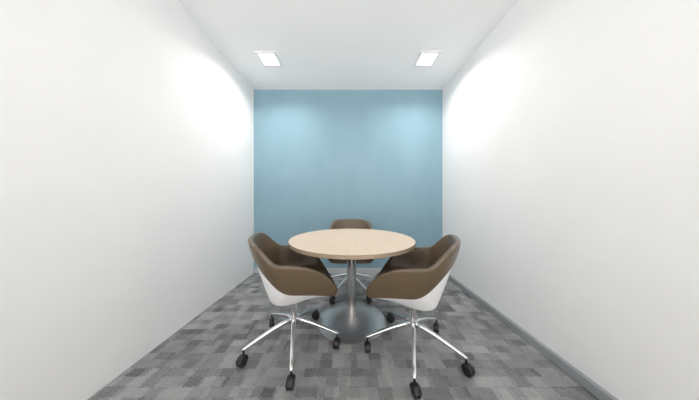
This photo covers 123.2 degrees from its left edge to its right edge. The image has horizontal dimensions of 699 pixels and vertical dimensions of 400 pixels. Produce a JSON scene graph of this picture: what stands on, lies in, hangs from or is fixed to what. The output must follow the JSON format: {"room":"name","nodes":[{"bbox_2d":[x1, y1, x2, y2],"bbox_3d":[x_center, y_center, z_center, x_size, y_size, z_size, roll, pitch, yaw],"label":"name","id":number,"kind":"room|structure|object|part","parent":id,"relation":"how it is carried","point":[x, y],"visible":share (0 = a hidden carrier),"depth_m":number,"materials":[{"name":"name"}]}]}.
{"room":"office","nodes":[
{"label":"office","id":0,"kind":"room"},
{"bbox_2d":[0,0,253,399],"bbox_3d":[-1.502,-0.282,0.433,0.100,2.775,4.867,0,0,0],"label":"wall","id":1,"kind":"structure","parent":0,"point":[127,134],"depth_m":1.15,"materials":[{"name":"white paint"}]},
{"bbox_2d":[87,273,598,399],"bbox_3d":[-0.021,1.145,0.483,3.062,0.080,4.967,0,0,0],"label":"floor","id":2,"kind":"structure","parent":0,"point":[196,362],"depth_m":1.28,"materials":[{"name":"grey carpet"}]},
{"bbox_2d":[235,232,340,390],"bbox_3d":[-0.429,0.679,1.405,0.706,0.848,0.693,0,0,-18],"label":"tub chair","id":3,"kind":"object","parent":2,"relation":"on","point":[289,277],"visible":0.98,"depth_m":1.25,"materials":[{"name":"brown fabric"}]},
{"bbox_3d":[-0.583,0.951,1.351,0.327,0.123,0.036,0,0,-32],"label":"leg","id":4,"kind":"part","parent":3,"relation":"part of","materials":[{"name":"metal"}]},
{"bbox_3d":[-0.568,0.951,1.566,0.327,0.123,0.036,0,0,40],"label":"leg","id":5,"kind":"part","parent":3,"relation":"part of","materials":[{"name":"metal"}]},
{"bbox_3d":[-0.383,0.951,1.270,0.036,0.123,0.327,0,0,-14],"label":"leg","id":6,"kind":"part","parent":3,"relation":"part of","materials":[{"name":"metal"}]},
{"bbox_3d":[-0.358,0.951,1.618,0.036,0.123,0.327,0,0,22],"label":"leg","id":7,"kind":"part","parent":3,"relation":"part of","materials":[{"name":"metal"}]},
{"bbox_3d":[-0.244,0.951,1.435,0.327,0.123,0.036,0,0,4],"label":"leg","id":8,"kind":"part","parent":3,"relation":"part of","materials":[{"name":"metal"}]},
{"bbox_2d":[328,219,374,303],"bbox_3d":[0.013,0.683,2.330,0.723,0.840,0.687,0,0,0],"label":"tub chair","id":9,"kind":"object","parent":2,"relation":"on","point":[342,223],"visible":0.24,"depth_m":2.39,"materials":[{"name":"brown plastic"}]},
{"bbox_3d":[-0.157,0.951,2.367,0.327,0.123,0.036,0,0,18],"label":"leg","id":10,"kind":"part","parent":9,"relation":"part of","materials":[{"name":"metal"}]},
{"bbox_3d":[-0.090,0.951,2.162,0.036,0.123,0.327,0,0,36],"label":"leg","id":11,"kind":"part","parent":9,"relation":"part of","materials":[{"name":"metal"}]},
{"bbox_3d":[0.126,0.951,2.162,0.036,0.123,0.327,0,0,-36],"label":"leg","id":12,"kind":"part","parent":9,"relation":"part of","materials":[{"name":"metal"}]},
{"bbox_3d":[0.193,0.951,2.367,0.327,0.123,0.036,0,0,-18],"label":"leg","id":13,"kind":"part","parent":9,"relation":"part of","materials":[{"name":"metal"}]},
{"bbox_2d":[288,229,415,344],"bbox_3d":[0.020,0.727,1.745,1.114,0.757,1.114,0,0,0],"label":"meeting table","id":14,"kind":"object","parent":2,"relation":"on","point":[353,319],"visible":0.98,"depth_m":1.61,"materials":[{"name":"brown wood"}]},
{"bbox_2d":[364,234,475,399],"bbox_3d":[0.475,0.680,1.355,0.708,0.846,0.699,0,0,24],"label":"tub chair","id":15,"kind":"object","parent":2,"relation":"on","point":[417,278],"visible":0.99,"depth_m":1.20,"materials":[{"name":"brown plastic"}]},
{"bbox_3d":[0.283,0.951,1.392,0.327,0.123,0.036,0,0,-1],"label":"leg","id":16,"kind":"part","parent":15,"relation":"part of","materials":[{"name":"metal"}]},
{"bbox_3d":[0.407,0.951,1.569,0.036,0.123,0.327,0,0,-19],"label":"leg","id":17,"kind":"part","parent":15,"relation":"part of","materials":[{"name":"metal"}]},
{"bbox_3d":[0.413,0.951,1.220,0.036,0.123,0.327,0,0,17],"label":"leg","id":18,"kind":"part","parent":15,"relation":"part of","materials":[{"name":"metal"}]},
{"bbox_3d":[0.614,0.951,1.505,0.327,0.123,0.036,0,0,-37],"label":"leg","id":19,"kind":"part","parent":15,"relation":"part of","materials":[{"name":"metal"}]},
{"bbox_3d":[0.617,0.951,1.290,0.327,0.123,0.036,0,0,35],"label":"leg","id":20,"kind":"part","parent":15,"relation":"part of","materials":[{"name":"metal"}]},
{"bbox_2d":[176,0,517,89],"bbox_3d":[-0.021,-1.710,0.483,3.062,0.080,4.967,0,0,0],"label":"ceiling","id":21,"kind":"structure","parent":0,"point":[318,44],"depth_m":1.93,"materials":[{"name":"paint"}]},
{"bbox_2d":[254,51,282,66],"bbox_3d":[-0.950,-1.663,2.240,0.236,0.013,0.236,0,0,0],"label":"recessed light","id":22,"kind":"object","parent":21,"relation":"in","point":[267,58],"visible":1,"depth_m":2.22,"materials":[{"name":"white plastic"}]},
{"bbox_2d":[259,54,278,64],"bbox_3d":[-0.950,-1.667,2.240,0.172,0.006,0.172,0,0,0],"label":"diffuser","id":23,"kind":"object","parent":22,"relation":"attached to","point":[266,59],"depth_m":2.24,"materials":[{"name":"white plastic"}]},
{"bbox_2d":[414,51,441,66],"bbox_3d":[0.915,-1.663,2.235,0.236,0.013,0.236,0,0,0],"label":"recessed light","id":24,"kind":"object","parent":21,"relation":"in","point":[425,58],"visible":1,"depth_m":2.22,"materials":[{"name":"white plastic"}]},
{"bbox_2d":[417,54,436,64],"bbox_3d":[0.915,-1.667,2.235,0.172,0.006,0.172,0,0,0],"label":"diffuser","id":25,"kind":"object","parent":24,"relation":"attached to","point":[424,59],"depth_m":2.24,"materials":[{"name":"white plastic"}]},
{"bbox_2d":[254,90,441,267],"bbox_3d":[-0.021,-0.282,2.917,3.062,2.775,0.100,0,0,0],"label":"wall","id":26,"kind":"structure","parent":0,"point":[322,157],"depth_m":2.87,"materials":[{"name":"blue paint"}]},
{"bbox_2d":[253,268,381,272],"bbox_3d":[-0.036,1.067,2.860,2.832,0.075,0.014,0,0,0],"label":"baseboard","id":27,"kind":"structure","parent":26,"relation":"attached to","point":[255,270],"depth_m":2.85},
{"bbox_2d":[442,0,698,399],"bbox_3d":[1.460,-0.282,0.433,0.100,2.775,4.867,0,0,0],"label":"wall","id":28,"kind":"structure","parent":0,"point":[570,134],"depth_m":1.12,"materials":[{"name":"white paint"}]},
{"bbox_2d":[448,274,617,399],"bbox_3d":[1.395,1.075,0.433,0.030,0.060,4.867,0,0,0],"label":"baseboard","id":29,"kind":"structure","parent":28,"relation":"attached to","point":[586,382],"depth_m":1.33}
]}

